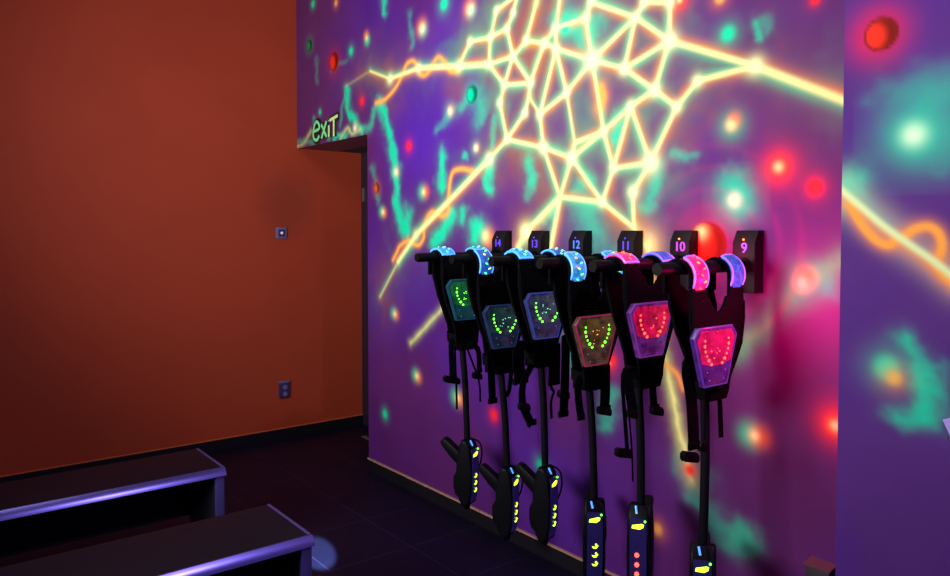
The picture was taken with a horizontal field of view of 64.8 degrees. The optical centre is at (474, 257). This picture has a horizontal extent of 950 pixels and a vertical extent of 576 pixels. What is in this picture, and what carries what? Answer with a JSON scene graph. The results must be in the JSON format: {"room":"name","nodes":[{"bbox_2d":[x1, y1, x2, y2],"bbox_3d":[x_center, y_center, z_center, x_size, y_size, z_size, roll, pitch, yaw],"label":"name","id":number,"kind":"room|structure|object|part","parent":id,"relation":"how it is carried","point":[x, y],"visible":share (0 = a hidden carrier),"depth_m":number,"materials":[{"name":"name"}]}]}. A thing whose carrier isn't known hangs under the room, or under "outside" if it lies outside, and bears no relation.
{"room":"laser tag vesting room","nodes":[
{"label":"laser tag vesting room","id":0,"kind":"room"},
{"bbox_2d":[0,0,361,475],"bbox_3d":[-3.580,-0.422,4.208,6.560,3.750,0.200,-2,3,-38],"label":"wall","id":1,"kind":"structure","parent":0,"point":[151,162],"depth_m":5.19,"materials":[{"name":"orange paint"}]},
{"bbox_2d":[0,414,362,482],"bbox_3d":[-3.515,1.414,4.189,6.560,0.081,0.012,-2,3,-38],"label":"baseboard","id":2,"kind":"structure","parent":1,"relation":"attached to","point":[280,433],"depth_m":5.47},
{"bbox_2d":[276,227,286,237],"bbox_3d":[-1.479,-0.185,5.719,0.084,0.084,0.023,-2,3,-38],"label":"light switch","id":3,"kind":"object","parent":1,"relation":"attached to","point":[281,232],"visible":1,"depth_m":5.71,"materials":[{"name":"white plastic"}]},
{"bbox_2d":[278,380,289,397],"bbox_3d":[-1.472,1.019,5.766,0.084,0.128,0.024,-2,3,-38],"label":"wall socket","id":4,"kind":"object","parent":1,"relation":"attached to","point":[283,385],"visible":1,"depth_m":5.76,"materials":[{"name":"plastic"}]},
{"bbox_2d":[0,424,578,575],"bbox_3d":[-1.158,1.600,1.456,6.900,0.100,7.630,-2,3,-38],"label":"floor","id":5,"kind":"structure","parent":0,"point":[360,522],"depth_m":4.18,"materials":[{"name":"tile"}]},
{"bbox_2d":[0,448,226,557],"bbox_3d":[-2.150,1.265,3.171,2.064,0.450,0.424,-2,3,-38],"label":"bench","id":6,"kind":"object","parent":5,"relation":"on","point":[40,512],"visible":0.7,"depth_m":3.55,"materials":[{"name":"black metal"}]},
{"bbox_3d":[-2.256,1.218,3.305,1.964,0.294,0.020,-2,3,-38],"label":"stretcher panel","id":7,"kind":"part","parent":6,"relation":"part of","materials":[{"name":"black wood"}]},
{"bbox_3d":[-2.028,1.064,3.009,2.064,0.036,0.030,-2,3,-38],"label":"trim","id":8,"kind":"part","parent":6,"relation":"part of","materials":[{"name":"blue metal"}]},
{"bbox_3d":[-1.367,1.261,3.795,0.038,0.414,0.386,-2,3,-38],"label":"panel","id":9,"kind":"part","parent":6,"relation":"part of","materials":[{"name":"black wood"}]},
{"bbox_3d":[-1.351,1.036,3.808,0.012,0.036,0.392,-2,3,-38],"label":"trim","id":10,"kind":"part","parent":6,"relation":"part of","materials":[{"name":"blue metal"}]},
{"bbox_3d":[-1.241,1.267,3.637,0.042,0.414,0.018,-2,3,-38],"label":"leg","id":11,"kind":"part","parent":6,"relation":"part of","materials":[{"name":"blue metal"}]},
{"bbox_2d":[0,504,314,575],"bbox_3d":[-1.538,1.293,2.368,2.038,0.450,0.428,-2,3,-38],"label":"bench","id":12,"kind":"object","parent":5,"relation":"on","point":[261,540],"visible":1,"depth_m":2.73,"materials":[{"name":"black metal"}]},
{"bbox_3d":[-1.645,1.246,2.504,1.938,0.294,0.020,-2,3,-38],"label":"stretcher panel","id":13,"kind":"part","parent":12,"relation":"part of","materials":[{"name":"black wood"}]},
{"bbox_3d":[-1.415,1.092,2.204,2.038,0.036,0.030,-2,3,-38],"label":"trim","id":14,"kind":"part","parent":12,"relation":"part of","materials":[{"name":"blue metal"}]},
{"bbox_3d":[-0.765,1.290,2.984,0.038,0.414,0.390,-2,3,-38],"label":"panel","id":15,"kind":"part","parent":12,"relation":"part of","materials":[{"name":"black wood"}]},
{"bbox_3d":[-0.750,1.064,2.997,0.012,0.036,0.396,-2,3,-38],"label":"trim","id":16,"kind":"part","parent":12,"relation":"part of","materials":[{"name":"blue metal"}]},
{"bbox_3d":[-0.638,1.295,2.825,0.042,0.414,0.018,-2,3,-38],"label":"leg","id":17,"kind":"part","parent":12,"relation":"part of","materials":[{"name":"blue metal"}]},
{"bbox_2d":[478,463,522,540],"bbox_3d":[0.116,1.152,3.529,0.210,0.355,0.089,1,2,28],"label":"gun","id":18,"kind":"object","parent":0,"point":[505,509],"visible":0.96,"depth_m":3.48,"materials":[{"name":"black plastic"}]},
{"bbox_3d":[0.191,1.057,3.517,0.072,0.165,0.024,0,2,-3],"label":"cord","id":19,"kind":"part","parent":18,"relation":"part of","materials":[{"name":"plastic"}]},
{"bbox_2d":[296,0,844,575],"bbox_3d":[0.261,-0.414,3.988,0.340,3.750,4.880,-2,3,-38],"label":"wall","id":20,"kind":"structure","parent":0,"point":[475,119],"depth_m":3.28,"materials":[{"name":"paint"}]},
{"bbox_2d":[312,112,338,143],"bbox_3d":[-1.084,-0.928,5.408,0.019,0.201,0.422,-2,3,-38],"label":"exit lettering","id":21,"kind":"object","parent":20,"relation":"attached to","point":[318,126],"visible":1,"depth_m":5.40,"materials":[{"name":"green paint"}]},
{"bbox_2d":[338,146,366,152],"bbox_3d":[-0.597,-0.861,5.525,0.220,0.060,1.378,-2,3,-38],"label":"doorway","id":22,"kind":"structure","parent":20,"relation":"in","point":[360,149],"depth_m":5.93,"materials":[{"name":"paint"}]},
{"bbox_2d":[414,231,511,272],"bbox_3d":[-0.056,-0.017,3.684,0.552,0.227,0.090,-2,3,-38],"label":"hanger","id":23,"kind":"object","parent":20,"relation":"attached to","point":[501,240],"visible":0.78,"depth_m":3.79,"materials":[{"name":"black plastic"}]},
{"bbox_3d":[-0.079,-0.003,3.666,0.494,0.043,0.043,-2,3,-38],"label":"arm","id":24,"kind":"part","parent":23,"relation":"part of","materials":[{"name":"black paint"}]},
{"bbox_2d":[428,246,485,438],"bbox_3d":[-0.054,0.421,3.681,0.333,0.953,0.162,-2,3,-38],"label":"vest","id":25,"kind":"object","parent":23,"relation":"hanging from","point":[450,287],"visible":0.76,"depth_m":3.61,"materials":[{"name":"black fabric"}]},
{"bbox_2d":[431,247,453,255],"bbox_3d":[-0.154,-0.028,3.597,0.072,0.040,0.107,-2,3,-38],"label":"light","id":26,"kind":"object","parent":25,"relation":"on","point":[441,251],"depth_m":3.57,"materials":[{"name":"blue plastic"}]},
{"bbox_3d":[-0.095,0.233,3.702,0.261,0.420,0.058,-2,3,-38],"label":"panel","id":27,"kind":"part","parent":25,"relation":"part of","materials":[{"name":"black fabric"}]},
{"bbox_3d":[-0.040,0.235,3.633,0.304,0.420,0.015,-2,3,-38],"label":"panel","id":28,"kind":"part","parent":25,"relation":"part of","materials":[{"name":"black fabric"}]},
{"bbox_3d":[-0.042,0.202,3.602,0.236,0.196,0.021,-2,3,-38],"label":"chest plate","id":29,"kind":"part","parent":25,"relation":"part of","materials":[{"name":"teal plastic"}]},
{"bbox_2d":[440,436,482,509],"bbox_3d":[-0.073,1.074,3.729,0.210,0.355,0.089,1,2,28],"label":"gun","id":30,"kind":"object","parent":25,"relation":"attached to","point":[465,455],"visible":0.98,"depth_m":3.68,"materials":[{"name":"black plastic"}]},
{"bbox_3d":[0.002,0.979,3.717,0.072,0.165,0.024,0,2,-3],"label":"cord","id":31,"kind":"part","parent":30,"relation":"part of","materials":[{"name":"black rubber"}]},
{"bbox_2d":[367,457,618,575],"bbox_3d":[0.302,1.430,3.714,0.012,0.082,3.308,-2,3,-38],"label":"baseboard","id":32,"kind":"structure","parent":20,"relation":"attached to","point":[559,556],"depth_m":4.07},
{"bbox_2d":[449,231,548,263],"bbox_3d":[0.114,-0.009,3.466,0.552,0.227,0.090,-2,3,-38],"label":"hanger","id":33,"kind":"object","parent":20,"relation":"attached to","point":[538,241],"visible":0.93,"depth_m":3.57,"materials":[{"name":"black plastic"}]},
{"bbox_2d":[462,248,520,465],"bbox_3d":[0.105,0.468,3.454,0.304,1.017,0.157,-2,3,-38],"label":"vest","id":34,"kind":"object","parent":33,"relation":"hanging from","point":[491,306],"visible":0.7,"depth_m":3.39,"materials":[{"name":"black fabric"}]},
{"bbox_2d":[474,249,492,274],"bbox_3d":[0.041,0.025,3.350,0.072,0.120,0.054,-2,3,-38],"label":"light","id":35,"kind":"object","parent":34,"relation":"attached to","point":[482,256],"depth_m":3.33,"materials":[{"name":"blue plastic"}]},
{"bbox_3d":[0.075,0.278,3.486,0.261,0.425,0.058,-2,3,-38],"label":"panel","id":36,"kind":"part","parent":34,"relation":"part of","materials":[{"name":"black fabric"}]},
{"bbox_3d":[0.130,0.315,3.418,0.304,0.425,0.015,-2,3,-38],"label":"panel","id":37,"kind":"part","parent":34,"relation":"part of","materials":[{"name":"black fabric"}]},
{"bbox_3d":[0.128,0.312,3.388,0.236,0.196,0.021,-2,3,-38],"label":"chest plate","id":38,"kind":"part","parent":34,"relation":"part of","materials":[{"name":"blue plastic"}]},
{"bbox_3d":[0.091,0.005,3.449,0.494,0.043,0.043,-2,3,-38],"label":"arm","id":39,"kind":"part","parent":33,"relation":"part of","materials":[{"name":"black paint"}]},
{"bbox_2d":[488,231,591,266],"bbox_3d":[0.284,-0.002,3.249,0.552,0.227,0.090,-2,3,-38],"label":"hanger","id":40,"kind":"object","parent":20,"relation":"attached to","point":[580,242],"visible":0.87,"depth_m":3.35,"materials":[{"name":"black plastic"}]},
{"bbox_3d":[0.261,0.012,3.232,0.494,0.043,0.043,-2,3,-38],"label":"arm","id":41,"kind":"part","parent":40,"relation":"part of","materials":[{"name":"black paint"}]},
{"bbox_2d":[501,248,567,465],"bbox_3d":[0.262,0.436,3.225,0.339,0.951,0.157,-2,3,-38],"label":"vest","id":42,"kind":"object","parent":40,"relation":"hanging from","point":[532,300],"visible":0.9,"depth_m":3.17,"materials":[{"name":"black fabric"}]},
{"bbox_2d":[505,249,531,258],"bbox_3d":[0.186,-0.013,3.163,0.072,0.040,0.107,-2,3,-38],"label":"light","id":43,"kind":"object","parent":42,"relation":"on","point":[516,253],"depth_m":3.13,"materials":[{"name":"blue plastic"}]},
{"bbox_3d":[0.245,0.251,3.268,0.261,0.425,0.058,-2,3,-38],"label":"panel","id":44,"kind":"part","parent":42,"relation":"part of","materials":[{"name":"black fabric"}]},
{"bbox_2d":[515,462,562,545],"bbox_3d":[0.275,1.087,3.302,0.210,0.355,0.089,1,2,34],"label":"gun","id":45,"kind":"object","parent":42,"relation":"attached to","point":[543,511],"visible":1,"depth_m":3.25,"materials":[{"name":"black plastic"}]},
{"bbox_3d":[0.349,0.992,3.282,0.072,0.165,0.024,0,2,3],"label":"cord","id":46,"kind":"part","parent":45,"relation":"part of","materials":[{"name":"black rubber"}]},
{"bbox_3d":[0.298,0.246,3.168,0.236,0.196,0.021,-2,3,-38],"label":"chest plate","id":47,"kind":"part","parent":42,"relation":"part of","materials":[{"name":"blue plastic"}]},
{"bbox_3d":[0.300,0.253,3.199,0.304,0.425,0.015,-2,3,-38],"label":"panel","id":48,"kind":"part","parent":42,"relation":"part of","materials":[{"name":"black fabric"}]},
{"bbox_2d":[542,249,564,255],"bbox_3d":[0.353,-0.017,3.293,0.072,0.040,0.107,-2,3,-38],"label":"light","id":49,"kind":"object","parent":42,"relation":"on","point":[552,252],"depth_m":3.27,"materials":[{"name":"blue plastic"}]},
{"bbox_2d":[536,231,642,274],"bbox_3d":[0.462,0.006,3.021,0.552,0.227,0.090,-2,3,-38],"label":"hanger","id":50,"kind":"object","parent":20,"relation":"attached to","point":[631,242],"visible":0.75,"depth_m":3.13,"materials":[{"name":"black plastic"}]},
{"bbox_3d":[0.440,0.020,3.003,0.494,0.043,0.043,-2,3,-38],"label":"arm","id":51,"kind":"part","parent":50,"relation":"part of","materials":[{"name":"black paint"}]},
{"bbox_2d":[548,250,622,498],"bbox_3d":[0.454,0.478,3.010,0.304,1.007,0.159,-2,3,-38],"label":"vest","id":52,"kind":"object","parent":50,"relation":"hanging from","point":[584,313],"visible":0.85,"depth_m":2.96,"materials":[{"name":"black fabric"}]},
{"bbox_2d":[564,252,584,281],"bbox_3d":[0.389,0.041,2.905,0.072,0.120,0.054,-2,3,-38],"label":"light","id":53,"kind":"object","parent":52,"relation":"attached to","point":[575,262],"depth_m":2.88,"materials":[{"name":"blue plastic"}]},
{"bbox_3d":[0.424,0.284,3.040,0.261,0.405,0.058,-2,3,-38],"label":"panel","id":54,"kind":"part","parent":52,"relation":"part of","materials":[{"name":"black fabric"}]},
{"bbox_3d":[0.478,0.321,2.972,0.304,0.405,0.015,-2,3,-38],"label":"panel","id":55,"kind":"part","parent":52,"relation":"part of","materials":[{"name":"black fabric"}]},
{"bbox_3d":[0.470,0.326,2.937,0.236,0.196,0.021,-2,3,-38],"label":"chest plate","id":56,"kind":"part","parent":52,"relation":"part of","materials":[{"name":"brown plastic"}]},
{"bbox_2d":[582,490,606,575],"bbox_3d":[0.489,1.157,3.092,0.089,0.355,0.210,0,2,4],"label":"gun","id":57,"kind":"object","parent":52,"relation":"attached to","point":[594,536],"visible":0.98,"depth_m":3.01,"materials":[{"name":"black plastic"}]},
{"bbox_3d":[0.511,1.065,3.016,0.024,0.165,0.072,-1,2,-27],"label":"cord","id":58,"kind":"part","parent":57,"relation":"part of","materials":[{"name":"black rubber"}]},
{"bbox_2d":[601,251,620,272],"bbox_3d":[0.556,0.036,3.035,0.072,0.120,0.054,-2,3,-38],"label":"light","id":59,"kind":"object","parent":52,"relation":"attached to","point":[603,253],"depth_m":3.02,"materials":[{"name":"plastic"}]},
{"bbox_2d":[588,230,697,288],"bbox_3d":[0.631,0.014,2.805,0.552,0.227,0.090,-2,3,-38],"label":"hanger","id":60,"kind":"object","parent":20,"relation":"attached to","point":[683,243],"visible":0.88,"depth_m":2.91,"materials":[{"name":"black plastic"}]},
{"bbox_3d":[0.608,0.028,2.788,0.494,0.043,0.043,-2,3,-38],"label":"arm","id":61,"kind":"part","parent":60,"relation":"part of","materials":[{"name":"black paint"}]},
{"bbox_2d":[600,251,674,503],"bbox_3d":[0.613,0.449,2.784,0.331,0.946,0.157,-2,3,-38],"label":"vest","id":62,"kind":"object","parent":60,"relation":"hanging from","point":[639,309],"visible":0.99,"depth_m":2.73,"materials":[{"name":"black fabric"}]},
{"bbox_2d":[605,252,637,263],"bbox_3d":[0.533,0.003,2.719,0.072,0.040,0.107,-2,3,-38],"label":"light","id":63,"kind":"object","parent":62,"relation":"on","point":[622,257],"depth_m":2.69,"materials":[{"name":"pink plastic"}]},
{"bbox_3d":[0.593,0.264,2.824,0.261,0.420,0.058,-2,3,-38],"label":"panel","id":64,"kind":"part","parent":62,"relation":"part of","materials":[{"name":"black fabric"}]},
{"bbox_2d":[627,494,653,575],"bbox_3d":[0.639,1.098,2.845,0.089,0.355,0.210,1,2,24],"label":"gun","id":65,"kind":"object","parent":62,"relation":"attached to","point":[640,524],"visible":0.98,"depth_m":2.77,"materials":[{"name":"black plastic"}]},
{"bbox_3d":[0.635,1.005,2.767,0.024,0.165,0.072,0,2,-7],"label":"cord","id":66,"kind":"part","parent":65,"relation":"part of","materials":[{"name":"black rubber"}]},
{"bbox_3d":[0.647,0.266,2.755,0.304,0.420,0.015,-2,3,-38],"label":"panel","id":67,"kind":"part","parent":62,"relation":"part of","materials":[{"name":"black fabric"}]},
{"bbox_3d":[0.633,0.261,2.714,0.236,0.196,0.021,-2,3,-38],"label":"chest plate","id":68,"kind":"part","parent":62,"relation":"part of","materials":[{"name":"plastic"}]},
{"bbox_2d":[642,251,674,261],"bbox_3d":[0.700,-0.002,2.849,0.079,0.040,0.112,-2,3,-38],"label":"light","id":69,"kind":"object","parent":62,"relation":"on","point":[660,256],"depth_m":2.82,"materials":[{"name":"plastic"}]},
{"bbox_2d":[652,230,763,293],"bbox_3d":[0.804,0.021,2.584,0.552,0.227,0.090,-2,3,-38],"label":"hanger","id":70,"kind":"object","parent":20,"relation":"attached to","point":[748,245],"visible":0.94,"depth_m":2.69,"materials":[{"name":"black plastic"}]},
{"bbox_3d":[0.781,0.035,2.567,0.494,0.043,0.043,-2,3,-38],"label":"arm","id":71,"kind":"part","parent":70,"relation":"part of","materials":[{"name":"black paint"}]},
{"bbox_2d":[662,254,745,543],"bbox_3d":[0.786,0.487,2.563,0.331,0.994,0.157,-2,3,-38],"label":"vest","id":72,"kind":"object","parent":70,"relation":"hanging from","point":[710,340],"visible":0.99,"depth_m":2.52,"materials":[{"name":"black fabric"}]},
{"bbox_3d":[0.766,0.269,2.603,0.261,0.345,0.058,-2,3,-38],"label":"panel","id":73,"kind":"part","parent":72,"relation":"part of","materials":[{"name":"black fabric"}]},
{"bbox_2d":[683,256,707,290],"bbox_3d":[0.731,0.056,2.468,0.072,0.120,0.054,-2,3,-38],"label":"light","id":74,"kind":"object","parent":72,"relation":"attached to","point":[697,269],"depth_m":2.45,"materials":[{"name":"pink plastic"}]},
{"bbox_2d":[689,531,715,575],"bbox_3d":[0.799,1.161,2.620,0.089,0.355,0.210,1,2,18],"label":"gun","id":75,"kind":"object","parent":72,"relation":"attached to","point":[702,556],"visible":0.99,"depth_m":2.54,"materials":[{"name":"black plastic"}]},
{"bbox_3d":[0.803,1.068,2.542,0.024,0.165,0.072,0,2,-13],"label":"cord","id":76,"kind":"part","parent":75,"relation":"part of","materials":[{"name":"plastic"}]},
{"bbox_3d":[0.791,0.328,2.483,0.236,0.196,0.021,-2,3,-38],"label":"chest plate","id":77,"kind":"part","parent":72,"relation":"part of","materials":[{"name":"purple plastic"}]},
{"bbox_3d":[0.820,0.306,2.534,0.304,0.345,0.015,-2,3,-38],"label":"panel","id":78,"kind":"part","parent":72,"relation":"part of","materials":[{"name":"black fabric"}]},
{"bbox_2d":[721,254,745,287],"bbox_3d":[0.898,0.051,2.598,0.079,0.125,0.054,-2,3,-38],"label":"light","id":79,"kind":"object","parent":72,"relation":"attached to","point":[736,273],"depth_m":2.58,"materials":[{"name":"plastic"}]},
{"bbox_2d":[803,556,834,575],"bbox_3d":[1.175,1.106,2.549,0.058,0.132,0.092,-2,3,-38],"label":"wall socket","id":80,"kind":"object","parent":20,"relation":"attached to","point":[815,566],"visible":0.87,"depth_m":2.54,"materials":[{"name":"plastic"}]},
{"bbox_2d":[835,0,949,575],"bbox_3d":[1.693,-0.331,1.595,0.346,3.750,1.644,-2,3,-38],"label":"wall","id":81,"kind":"structure","parent":0,"point":[893,505],"depth_m":2.03,"materials":[{"name":"paint"}]},
{"bbox_2d":[943,418,949,434],"bbox_3d":[1.271,0.575,1.885,0.005,0.360,0.171,-2,3,-38],"label":"paper sheet","id":82,"kind":"object","parent":81,"relation":"attached to","point":[946,421],"visible":1,"depth_m":1.94,"materials":[{"name":"paper"}]},
{"bbox_3d":[-0.160,0.306,5.007,0.220,2.238,0.040,-2,3,-38],"label":"wall","id":83,"kind":"structure","parent":0,"visible":0},
{"bbox_2d":[361,152,368,425],"bbox_3d":[-0.495,0.284,5.645,0.062,2.238,1.378,-2,3,-38],"label":"door","id":84,"kind":"structure","parent":83,"relation":"in","point":[364,184],"depth_m":6.13,"materials":[{"name":"paint"}]}
]}

